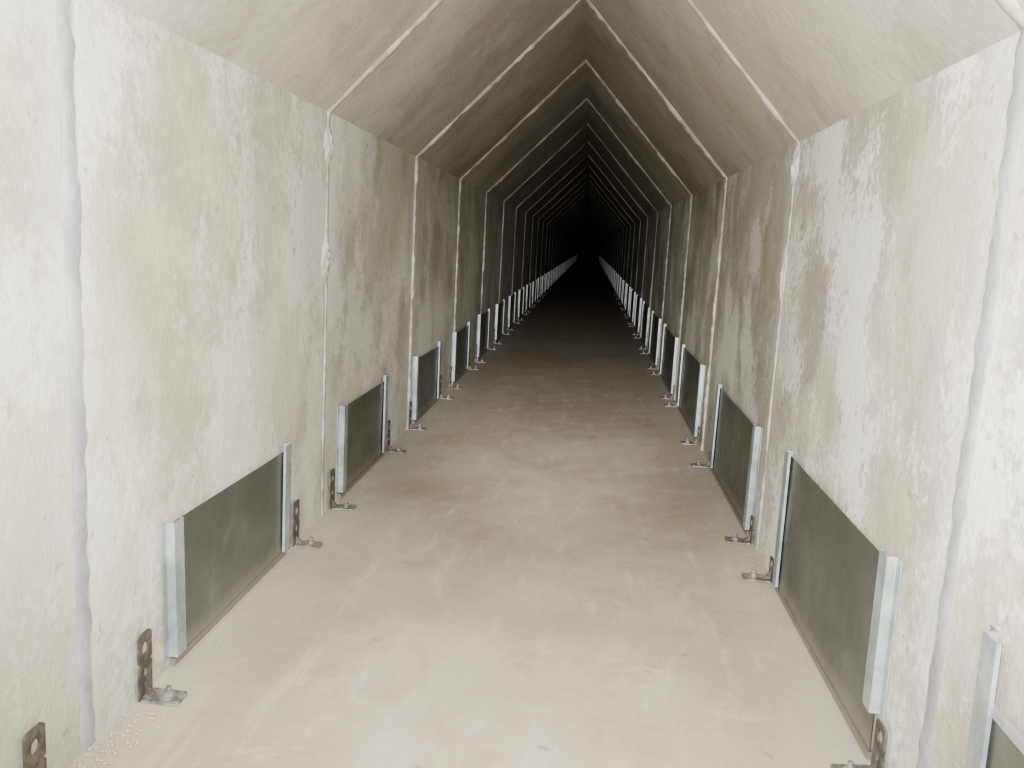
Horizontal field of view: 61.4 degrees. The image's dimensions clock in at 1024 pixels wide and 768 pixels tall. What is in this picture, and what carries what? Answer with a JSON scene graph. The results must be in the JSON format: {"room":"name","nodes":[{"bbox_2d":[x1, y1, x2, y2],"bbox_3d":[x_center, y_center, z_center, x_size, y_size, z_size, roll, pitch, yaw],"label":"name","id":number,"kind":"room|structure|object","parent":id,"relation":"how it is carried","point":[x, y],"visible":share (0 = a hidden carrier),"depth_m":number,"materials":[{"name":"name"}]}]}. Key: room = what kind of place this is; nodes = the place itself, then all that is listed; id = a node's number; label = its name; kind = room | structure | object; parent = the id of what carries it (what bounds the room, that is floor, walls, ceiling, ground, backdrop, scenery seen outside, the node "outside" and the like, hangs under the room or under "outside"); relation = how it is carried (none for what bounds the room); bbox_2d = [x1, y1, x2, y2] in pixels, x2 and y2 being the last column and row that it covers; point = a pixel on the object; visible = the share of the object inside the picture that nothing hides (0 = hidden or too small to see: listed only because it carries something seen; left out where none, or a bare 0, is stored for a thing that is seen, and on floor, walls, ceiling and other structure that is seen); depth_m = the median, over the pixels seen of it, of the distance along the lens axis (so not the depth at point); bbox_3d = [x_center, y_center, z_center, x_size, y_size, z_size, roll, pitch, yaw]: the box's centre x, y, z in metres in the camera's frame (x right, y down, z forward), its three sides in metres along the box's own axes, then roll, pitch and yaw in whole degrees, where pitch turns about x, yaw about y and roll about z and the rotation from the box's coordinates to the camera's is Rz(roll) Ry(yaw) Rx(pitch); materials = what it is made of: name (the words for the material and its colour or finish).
{"room":"concrete tunnel","nodes":[
{"label":"concrete tunnel","id":0,"kind":"room"},
{"bbox_2d":[0,0,585,767],"bbox_3d":[7.456,-15.101,96.450,0.200,1.900,204.200,4,9,5],"label":"wall","id":1,"kind":"structure","parent":0,"point":[202,178],"depth_m":2.52,"materials":[{"name":"concrete"}]},
{"bbox_2d":[160,442,290,664],"bbox_3d":[-0.996,0.564,3.137,0.030,0.478,1.087,4,9,5],"label":"metal panel","id":2,"kind":"object","parent":1,"relation":"attached to","point":[214,554],"visible":1,"depth_m":2.99,"materials":[{"name":"metal"}]},
{"bbox_2d":[336,375,387,497],"bbox_3d":[-0.834,0.270,4.895,0.030,0.503,1.018,4,9,5],"label":"metal panel","id":3,"kind":"object","parent":1,"relation":"attached to","point":[361,423],"visible":1,"depth_m":4.81,"materials":[{"name":"metal"}]},
{"bbox_2d":[411,341,440,423],"bbox_3d":[-0.663,-0.031,6.770,0.030,0.503,1.070,4,9,5],"label":"metal panel","id":4,"kind":"object","parent":1,"relation":"attached to","point":[426,368],"visible":1,"depth_m":6.70,"materials":[{"name":"metal"}]},
{"bbox_2d":[451,322,470,384],"bbox_3d":[-0.501,-0.318,8.541,0.030,0.510,1.032,4,9,5],"label":"metal panel","id":5,"kind":"object","parent":1,"relation":"attached to","point":[461,339],"visible":0.99,"depth_m":8.48,"materials":[{"name":"metal"}]},
{"bbox_2d":[477,309,489,359],"bbox_3d":[-0.339,-0.607,10.308,0.030,0.522,1.020,4,9,5],"label":"metal panel","id":6,"kind":"object","parent":1,"relation":"attached to","point":[483,325],"visible":0.98,"depth_m":10.27,"materials":[{"name":"metal"}]},
{"bbox_2d":[495,300,504,341],"bbox_3d":[-0.171,-0.901,12.153,0.030,0.518,1.016,4,9,5],"label":"metal panel","id":7,"kind":"object","parent":1,"relation":"attached to","point":[500,308],"visible":0.98,"depth_m":12.13,"materials":[{"name":"metal"}]},
{"bbox_2d":[508,292,515,328],"bbox_3d":[-0.002,-1.199,13.995,0.030,0.525,1.028,4,9,5],"label":"metal panel","id":8,"kind":"object","parent":1,"relation":"attached to","point":[512,299],"visible":0.98,"depth_m":13.99,"materials":[{"name":"metal"}]},
{"bbox_2d":[518,287,524,318],"bbox_3d":[0.166,-1.496,15.841,0.030,0.526,1.023,4,9,5],"label":"metal panel","id":9,"kind":"object","parent":1,"relation":"attached to","point":[521,292],"visible":0.99,"depth_m":15.85,"materials":[{"name":"metal"}]},
{"bbox_2d":[526,283,530,310],"bbox_3d":[0.334,-1.791,17.679,0.030,0.529,1.035,4,9,5],"label":"metal panel","id":10,"kind":"object","parent":1,"relation":"attached to","point":[528,287],"visible":1,"depth_m":17.66,"materials":[{"name":"metal"}]},
{"bbox_2d":[532,280,536,303],"bbox_3d":[0.502,-2.083,19.521,0.030,0.522,1.038,4,9,5],"label":"metal panel","id":11,"kind":"object","parent":1,"relation":"attached to","point":[534,284],"visible":1,"depth_m":19.50,"materials":[{"name":"metal"}]},
{"bbox_2d":[537,277,540,298],"bbox_3d":[0.671,-2.381,21.365,0.030,0.526,1.025,4,9,5],"label":"metal panel","id":12,"kind":"object","parent":1,"relation":"attached to","point":[539,279],"visible":0.99,"depth_m":21.35,"materials":[{"name":"metal"}]},
{"bbox_2d":[541,274,544,294],"bbox_3d":[0.839,-2.677,23.209,0.030,0.528,1.016,4,9,5],"label":"metal panel","id":13,"kind":"object","parent":1,"relation":"attached to","point":[543,277],"visible":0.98,"depth_m":23.32,"materials":[{"name":"metal"}]},
{"bbox_2d":[545,272,548,291],"bbox_3d":[1.008,-2.970,25.060,0.030,0.522,1.031,4,9,5],"label":"metal panel","id":14,"kind":"object","parent":1,"relation":"attached to","point":[546,279],"visible":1,"depth_m":25.07,"materials":[{"name":"metal"}]},
{"bbox_2d":[548,270,550,287],"bbox_3d":[1.176,-3.264,26.894,0.030,0.522,1.020,4,9,5],"label":"metal panel","id":15,"kind":"object","parent":1,"relation":"attached to","point":[549,279],"visible":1,"depth_m":26.97,"materials":[{"name":"metal"}]},
{"bbox_2d":[551,269,553,284],"bbox_3d":[1.344,-3.555,28.738,0.030,0.512,1.035,4,9,5],"label":"metal panel","id":16,"kind":"object","parent":1,"relation":"attached to","point":[552,273],"visible":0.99,"depth_m":28.70,"materials":[{"name":"metal"}]},
{"bbox_2d":[69,252,870,767],"bbox_3d":[8.541,-13.991,96.529,2.491,0.200,204.200,4,9,5],"label":"floor","id":17,"kind":"structure","parent":0,"point":[545,575],"depth_m":3.19,"materials":[{"name":"beige concrete"}]},
{"bbox_2d":[22,722,46,767],"bbox_3d":[-1.058,0.893,2.010,0.136,0.196,0.075,3,9,-1],"label":"bracket","id":18,"kind":"object","parent":17,"relation":"on","point":[37,760],"visible":1,"depth_m":2.00,"materials":[{"name":"metal"}]},
{"bbox_2d":[136,628,186,705],"bbox_3d":[-1.014,0.816,2.496,0.131,0.196,0.078,4,9,5],"label":"bracket","id":19,"kind":"object","parent":17,"relation":"on","point":[146,693],"visible":1,"depth_m":2.50,"materials":[{"name":"metal"}]},
{"bbox_2d":[292,499,322,548],"bbox_3d":[-0.897,0.610,3.776,0.131,0.196,0.081,4,9,5],"label":"bracket","id":20,"kind":"object","parent":17,"relation":"on","point":[296,541],"visible":1,"depth_m":3.78,"materials":[{"name":"metal"}]},
{"bbox_2d":[328,468,356,509],"bbox_3d":[-0.847,0.524,4.316,0.137,0.196,0.075,2,9,-3],"label":"bracket","id":21,"kind":"object","parent":17,"relation":"on","point":[332,505],"visible":1,"depth_m":4.31,"materials":[{"name":"metal"}]},
{"bbox_2d":[386,420,405,452],"bbox_3d":[-0.738,0.333,5.506,0.135,0.196,0.075,5,10,10],"label":"bracket","id":22,"kind":"object","parent":17,"relation":"on","point":[388,447],"visible":1,"depth_m":5.50,"materials":[{"name":"metal"}]},
{"bbox_2d":[408,401,426,429],"bbox_3d":[-0.678,0.226,6.176,0.131,0.196,0.082,4,9,5],"label":"bracket","id":23,"kind":"object","parent":17,"relation":"on","point":[410,426],"visible":1,"depth_m":6.17,"materials":[{"name":"metal"}]},
{"bbox_2d":[439,375,453,399],"bbox_3d":[-0.565,0.027,7.417,0.131,0.196,0.080,4,9,5],"label":"bracket","id":24,"kind":"object","parent":17,"relation":"on","point":[440,396],"visible":0.86,"depth_m":7.42,"materials":[{"name":"metal"}]},
{"bbox_2d":[449,366,462,388],"bbox_3d":[-0.515,-0.058,7.948,0.136,0.196,0.075,5,10,12],"label":"bracket","id":25,"kind":"object","parent":17,"relation":"on","point":[450,384],"visible":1,"depth_m":7.95,"materials":[{"name":"metal"}]},
{"bbox_2d":[73,376,845,767],"bbox_3d":[0.202,0.537,5.160,2.085,0.013,7.605,4,9,5],"label":"debris","id":26,"kind":"object","parent":17,"relation":"on","point":[134,721],"visible":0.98,"depth_m":2.31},
{"bbox_2d":[468,350,479,369],"bbox_3d":[-0.404,-0.254,9.172,0.135,0.196,0.075,3,9,-1],"label":"bracket","id":27,"kind":"object","parent":17,"relation":"on","point":[475,367],"visible":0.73,"depth_m":9.18,"materials":[{"name":"metal"}]},
{"bbox_2d":[474,344,485,362],"bbox_3d":[-0.352,-0.344,9.733,0.136,0.196,0.075,3,9,-2],"label":"bracket","id":28,"kind":"object","parent":17,"relation":"on","point":[475,359],"visible":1,"depth_m":9.73,"materials":[{"name":"metal"}]},
{"bbox_2d":[493,329,502,343],"bbox_3d":[-0.185,-0.638,11.574,0.131,0.196,0.082,4,9,5],"label":"bracket","id":29,"kind":"object","parent":17,"relation":"on","point":[494,342],"visible":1,"depth_m":11.57,"materials":[{"name":"metal"}]},
{"bbox_2d":[56,0,1023,767],"bbox_3d":[0.007,-0.444,1.931,2.092,2.975,0.093,4,9,5],"label":"wall joint sealant","id":30,"kind":"structure","parent":17,"relation":"on","point":[66,46],"depth_m":2.00,"materials":[{"name":"white concrete"}]},
{"bbox_2d":[321,0,798,549],"bbox_3d":[0.187,-0.759,3.900,2.093,2.975,0.086,4,9,5],"label":"trim","id":31,"kind":"structure","parent":17,"relation":"on","point":[395,45],"depth_m":3.86,"materials":[{"name":"concrete"}]},
{"bbox_2d":[321,235,330,281],"bbox_3d":[-0.856,-0.584,3.997,0.022,0.226,0.116,4,9,5],"label":"trim","id":32,"kind":"structure","parent":31,"relation":"attached to","point":[325,257],"depth_m":3.98,"materials":[{"name":"paint"}]},
{"bbox_2d":[324,124,333,164],"bbox_3d":[-0.830,-1.091,3.944,0.016,0.190,0.146,4,9,5],"label":"trim","id":33,"kind":"structure","parent":31,"relation":"attached to","point":[328,140],"depth_m":3.92,"materials":[{"name":"paint"}]},
{"bbox_2d":[779,238,787,301],"bbox_3d":[1.210,-0.500,3.861,0.015,0.307,0.091,4,9,5],"label":"plaster","id":34,"kind":"object","parent":31,"relation":"attached to","point":[785,249],"depth_m":3.84,"materials":[{"name":"paint"}]},
{"bbox_2d":[790,142,799,187],"bbox_3d":[1.229,-0.949,3.774,0.022,0.207,0.121,4,9,5],"label":"trim","id":35,"kind":"structure","parent":31,"relation":"attached to","point":[796,153],"depth_m":3.75,"materials":[{"name":"paint"}]},
{"bbox_2d":[407,0,726,450],"bbox_3d":[0.367,-1.074,5.865,2.095,2.975,0.084,4,9,5],"label":"trim","id":36,"kind":"structure","parent":17,"relation":"on","point":[673,111],"depth_m":5.76,"materials":[{"name":"concrete"}]},
{"bbox_2d":[411,280,413,299],"bbox_3d":[-0.690,-0.659,6.032,0.016,0.184,0.107,4,9,5],"label":"trim","id":37,"kind":"structure","parent":36,"relation":"attached to","point":[412,284],"depth_m":6.01,"materials":[{"name":"paint"}]},
{"bbox_2d":[453,60,691,399],"bbox_3d":[0.546,-1.389,7.833,2.095,2.976,0.088,4,9,5],"label":"trim","id":38,"kind":"structure","parent":17,"relation":"on","point":[543,101],"depth_m":7.72,"materials":[{"name":"concrete"}]},
{"bbox_2d":[480,98,671,369],"bbox_3d":[0.726,-1.704,9.801,2.095,2.975,0.095,4,9,5],"label":"trim","id":39,"kind":"structure","parent":17,"relation":"on","point":[586,99],"depth_m":9.69,"materials":[{"name":"concrete"}]},
{"bbox_2d":[499,123,657,345],"bbox_3d":[0.906,-2.019,11.767,2.095,2.975,0.081,4,9,5],"label":"trim","id":40,"kind":"structure","parent":17,"relation":"on","point":[549,159],"depth_m":11.66,"materials":[{"name":"concrete"}]},
{"bbox_2d":[511,141,647,297],"bbox_3d":[1.085,-2.334,13.732,2.094,2.975,0.082,4,9,5],"label":"trim","id":41,"kind":"structure","parent":17,"relation":"on","point":[588,141],"depth_m":13.61,"materials":[{"name":"concrete"}]},
{"bbox_2d":[521,154,640,291],"bbox_3d":[1.265,-2.650,15.703,2.094,2.976,0.082,4,9,5],"label":"trim","id":42,"kind":"structure","parent":17,"relation":"on","point":[588,154],"depth_m":15.56,"materials":[{"name":"concrete"}]},
{"bbox_2d":[529,165,634,286],"bbox_3d":[1.445,-2.964,17.668,2.094,2.975,0.078,4,9,5],"label":"trim","id":43,"kind":"structure","parent":17,"relation":"on","point":[588,165],"depth_m":17.56,"materials":[{"name":"concrete"}]},
{"bbox_2d":[535,173,630,282],"bbox_3d":[1.624,-3.280,19.635,2.094,2.975,0.076,4,9,5],"label":"trim","id":44,"kind":"structure","parent":17,"relation":"on","point":[588,173],"depth_m":19.50,"materials":[{"name":"concrete"}]},
{"bbox_2d":[540,180,626,277],"bbox_3d":[1.804,-3.594,21.598,2.094,2.975,0.078,4,9,5],"label":"trim","id":45,"kind":"structure","parent":17,"relation":"on","point":[589,180],"depth_m":21.45,"materials":[{"name":"concrete"}]},
{"bbox_2d":[544,187,623,276],"bbox_3d":[1.983,-3.909,23.567,2.094,2.975,0.074,4,9,5],"label":"trim","id":46,"kind":"structure","parent":17,"relation":"on","point":[590,187],"depth_m":23.43,"materials":[{"name":"concrete"}]},
{"bbox_2d":[548,190,620,271],"bbox_3d":[2.163,-4.225,25.536,2.095,2.975,0.091,4,9,5],"label":"trim","id":47,"kind":"structure","parent":17,"relation":"on","point":[589,190],"depth_m":25.40,"materials":[{"name":"concrete"}]},
{"bbox_2d":[550,194,618,286],"bbox_3d":[2.342,-4.539,27.499,2.094,2.975,0.077,4,9,5],"label":"trim","id":48,"kind":"structure","parent":17,"relation":"on","point":[589,194],"depth_m":27.39,"materials":[{"name":"concrete"}]},
{"bbox_2d":[553,198,616,275],"bbox_3d":[2.523,-4.855,29.471,2.095,2.975,0.088,4,9,5],"label":"trim","id":49,"kind":"structure","parent":17,"relation":"on","point":[588,198],"depth_m":29.34,"materials":[{"name":"concrete"}]},
{"bbox_2d":[555,202,615,279],"bbox_3d":[2.702,-5.170,31.437,2.094,2.975,0.083,4,9,5],"label":"trim","id":50,"kind":"structure","parent":17,"relation":"on","point":[587,202],"depth_m":31.31,"materials":[{"name":"concrete"}]},
{"bbox_2d":[557,204,613,278],"bbox_3d":[2.882,-5.485,33.402,2.094,2.975,0.074,4,9,5],"label":"trim","id":51,"kind":"structure","parent":17,"relation":"on","point":[590,204],"depth_m":33.29,"materials":[{"name":"concrete"}]},
{"bbox_2d":[559,209,612,272],"bbox_3d":[3.061,-5.800,35.370,2.094,2.976,0.083,4,9,5],"label":"trim","id":52,"kind":"structure","parent":17,"relation":"on","point":[585,209],"depth_m":35.24,"materials":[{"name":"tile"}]},
{"bbox_2d":[561,210,611,265],"bbox_3d":[3.241,-6.115,37.336,2.094,2.975,0.077,4,9,5],"label":"trim","id":53,"kind":"structure","parent":17,"relation":"on","point":[591,210],"depth_m":37.24,"materials":[{"name":"concrete"}]},
{"bbox_2d":[563,210,610,255],"bbox_3d":[3.420,-6.429,39.300,2.094,2.975,0.080,4,9,5],"label":"trim","id":54,"kind":"structure","parent":17,"relation":"on","point":[590,210],"depth_m":39.14,"materials":[{"name":"concrete"}]},
{"bbox_2d":[565,214,608,261],"bbox_3d":[3.780,-7.061,43.240,2.094,2.975,0.088,4,9,5],"label":"trim","id":55,"kind":"structure","parent":17,"relation":"on","point":[588,214],"depth_m":43.09,"materials":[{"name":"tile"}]},
{"bbox_2d":[564,212,609,261],"bbox_3d":[3.600,-6.746,41.271,2.094,2.976,0.088,4,9,5],"label":"trim","id":56,"kind":"structure","parent":17,"relation":"on","point":[590,212],"depth_m":41.12,"materials":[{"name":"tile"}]},
{"bbox_2d":[566,215,607,260],"bbox_3d":[3.959,-7.375,45.204,2.094,2.975,0.080,4,9,5],"label":"trim","id":57,"kind":"structure","parent":17,"relation":"on","point":[590,215],"depth_m":45.09,"materials":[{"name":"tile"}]},
{"bbox_2d":[569,219,605,259],"bbox_3d":[4.499,-8.321,51.106,2.094,2.975,0.082,4,9,5],"label":"trim","id":58,"kind":"structure","parent":17,"relation":"on","point":[588,219],"depth_m":51.00,"materials":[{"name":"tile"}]},
{"bbox_2d":[647,358,657,369],"bbox_3d":[1.624,-0.238,9.941,0.134,0.126,0.075,5,9,9],"label":"bracket","id":59,"kind":"object","parent":17,"relation":"on","point":[656,367],"visible":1,"depth_m":9.94,"materials":[{"name":"metal"}]},
{"bbox_2d":[660,385,674,399],"bbox_3d":[1.448,0.072,8.004,0.131,0.126,0.075,4,9,5],"label":"bracket","id":60,"kind":"object","parent":17,"relation":"on","point":[665,396],"visible":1,"depth_m":8.00,"materials":[{"name":"metal"}]},
{"bbox_2d":[664,402,677,406],"bbox_3d":[1.412,0.148,7.622,0.131,0.096,0.081,4,9,5],"label":"bracket","id":61,"kind":"object","parent":17,"relation":"on","point":[669,403],"visible":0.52,"depth_m":7.62,"materials":[{"name":"metal"}]},
{"bbox_2d":[681,426,699,444],"bbox_3d":[1.281,0.365,6.176,0.131,0.126,0.079,4,9,5],"label":"bracket","id":62,"kind":"object","parent":17,"relation":"on","point":[696,442],"visible":1,"depth_m":6.17,"materials":[{"name":"metal"}]},
{"bbox_2d":[691,451,710,467],"bbox_3d":[1.223,0.481,5.547,0.131,0.096,0.079,4,9,5],"label":"bracket","id":63,"kind":"object","parent":17,"relation":"on","point":[697,464],"visible":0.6,"depth_m":5.54,"materials":[{"name":"metal"}]},
{"bbox_2d":[725,515,754,544],"bbox_3d":[1.094,0.692,4.131,0.131,0.126,0.077,4,9,5],"label":"bracket","id":64,"kind":"object","parent":17,"relation":"on","point":[749,539],"visible":1,"depth_m":4.13,"materials":[{"name":"metal"}]},
{"bbox_2d":[741,556,773,582],"bbox_3d":[1.050,0.781,3.669,0.135,0.096,0.075,5,10,10],"label":"bracket","id":65,"kind":"object","parent":17,"relation":"on","point":[752,576],"visible":0.91,"depth_m":3.66,"materials":[{"name":"metal"}]},
{"bbox_2d":[830,718,887,767],"bbox_3d":[0.927,0.975,2.302,0.136,0.146,0.075,3,9,-2],"label":"bracket","id":66,"kind":"object","parent":17,"relation":"on","point":[879,749],"visible":1,"depth_m":2.31,"materials":[{"name":"metal"}]},
{"bbox_2d":[110,0,1023,243],"bbox_3d":[8.678,-16.592,96.100,2.491,1.369,204.200,4,9,5],"label":"ceiling","id":67,"kind":"structure","parent":0,"point":[819,64],"depth_m":4.34,"materials":[{"name":"concrete"}]},
{"bbox_2d":[585,239,594,251],"bbox_3d":[17.804,-31.679,196.773,2.491,3.424,0.200,4,9,5],"label":"wall","id":68,"kind":"structure","parent":0,"point":[589,246],"depth_m":196.73,"materials":[{"name":"concrete"}]},
{"bbox_2d":[594,31,1023,767],"bbox_3d":[9.734,-14.929,96.270,0.200,1.855,204.200,4,9,5],"label":"wall","id":69,"kind":"structure","parent":0,"point":[895,201],"depth_m":2.39,"materials":[{"name":"concrete"}]},
{"bbox_2d":[614,271,616,289],"bbox_3d":[3.311,-3.309,27.691,0.030,0.572,1.328,4,9,5],"label":"metal panel","id":70,"kind":"object","parent":69,"relation":"attached to","point":[615,271],"visible":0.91,"depth_m":27.83,"materials":[{"name":"metal"}]},
{"bbox_2d":[615,274,618,293],"bbox_3d":[3.137,-3.005,25.785,0.030,0.576,1.317,4,9,5],"label":"metal panel","id":71,"kind":"object","parent":69,"relation":"attached to","point":[616,287],"visible":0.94,"depth_m":25.83,"materials":[{"name":"metal"}]},
{"bbox_2d":[617,276,620,296],"bbox_3d":[2.964,-2.702,23.890,0.030,0.576,1.307,4,9,5],"label":"metal panel","id":72,"kind":"object","parent":69,"relation":"attached to","point":[619,278],"visible":0.97,"depth_m":23.97,"materials":[{"name":"metal"}]},
{"bbox_2d":[619,278,623,301],"bbox_3d":[2.791,-2.395,21.996,0.030,0.569,1.319,4,9,5],"label":"metal panel","id":73,"kind":"object","parent":69,"relation":"attached to","point":[622,281],"visible":0.96,"depth_m":22.08,"materials":[{"name":"metal"}]},
{"bbox_2d":[622,281,626,306],"bbox_3d":[2.616,-2.089,20.087,0.030,0.569,1.305,4,9,5],"label":"metal panel","id":74,"kind":"object","parent":69,"relation":"attached to","point":[624,283],"visible":0.98,"depth_m":20.15,"materials":[{"name":"metal"}]},
{"bbox_2d":[625,284,630,313],"bbox_3d":[2.443,-1.788,18.189,0.030,0.574,1.313,4,9,5],"label":"metal panel","id":75,"kind":"object","parent":69,"relation":"attached to","point":[628,291],"visible":0.98,"depth_m":18.14,"materials":[{"name":"metal"}]},
{"bbox_2d":[629,289,635,322],"bbox_3d":[2.268,-1.482,16.277,0.030,0.575,1.318,4,9,5],"label":"metal panel","id":76,"kind":"object","parent":69,"relation":"attached to","point":[633,294],"visible":1,"depth_m":16.23,"materials":[{"name":"metal"}]},
{"bbox_2d":[634,295,641,332],"bbox_3d":[2.095,-1.177,14.382,0.030,0.574,1.305,4,9,5],"label":"metal panel","id":77,"kind":"object","parent":69,"relation":"attached to","point":[638,305],"visible":1,"depth_m":14.30,"materials":[{"name":"metal"}]},
{"bbox_2d":[640,301,649,346],"bbox_3d":[1.921,-0.872,12.473,0.030,0.575,1.321,4,9,5],"label":"metal panel","id":78,"kind":"object","parent":69,"relation":"attached to","point":[645,318],"visible":1,"depth_m":12.46,"materials":[{"name":"metal"}]},
{"bbox_2d":[648,311,660,365],"bbox_3d":[1.748,-0.566,10.579,0.030,0.570,1.305,4,9,5],"label":"metal panel","id":79,"kind":"object","parent":69,"relation":"attached to","point":[653,351],"visible":0.99,"depth_m":10.59,"materials":[{"name":"metal"}]},
{"bbox_2d":[660,324,678,395],"bbox_3d":[1.576,-0.264,8.698,0.030,0.567,1.408,4,9,5],"label":"metal panel","id":80,"kind":"object","parent":69,"relation":"attached to","point":[668,362],"visible":0.98,"depth_m":8.63,"materials":[{"name":"metal"}]},
{"bbox_2d":[677,344,704,439],"bbox_3d":[1.407,0.036,6.848,0.030,0.559,1.372,4,9,5],"label":"metal panel","id":81,"kind":"object","parent":69,"relation":"attached to","point":[691,373],"visible":0.98,"depth_m":6.73,"materials":[{"name":"metal"}]},
{"bbox_2d":[709,384,762,535],"bbox_3d":[1.218,0.372,4.781,0.030,0.550,1.333,4,9,5],"label":"metal panel","id":82,"kind":"object","parent":69,"relation":"attached to","point":[736,441],"visible":0.98,"depth_m":4.64,"materials":[{"name":"metal"}]},
{"bbox_2d":[772,449,902,759],"bbox_3d":[1.050,0.651,2.930,0.030,0.584,1.291,4,9,5],"label":"metal panel","id":83,"kind":"object","parent":69,"relation":"attached to","point":[840,593],"visible":1,"depth_m":2.72,"materials":[{"name":"metal"}]},
{"bbox_2d":[965,625,1023,767],"bbox_3d":[0.895,0.895,1.216,0.030,0.645,1.219,4,9,5],"label":"metal panel","id":84,"kind":"object","parent":69,"relation":"attached to","point":[994,741],"visible":1,"depth_m":1.70,"materials":[{"name":"metal"}]}
]}

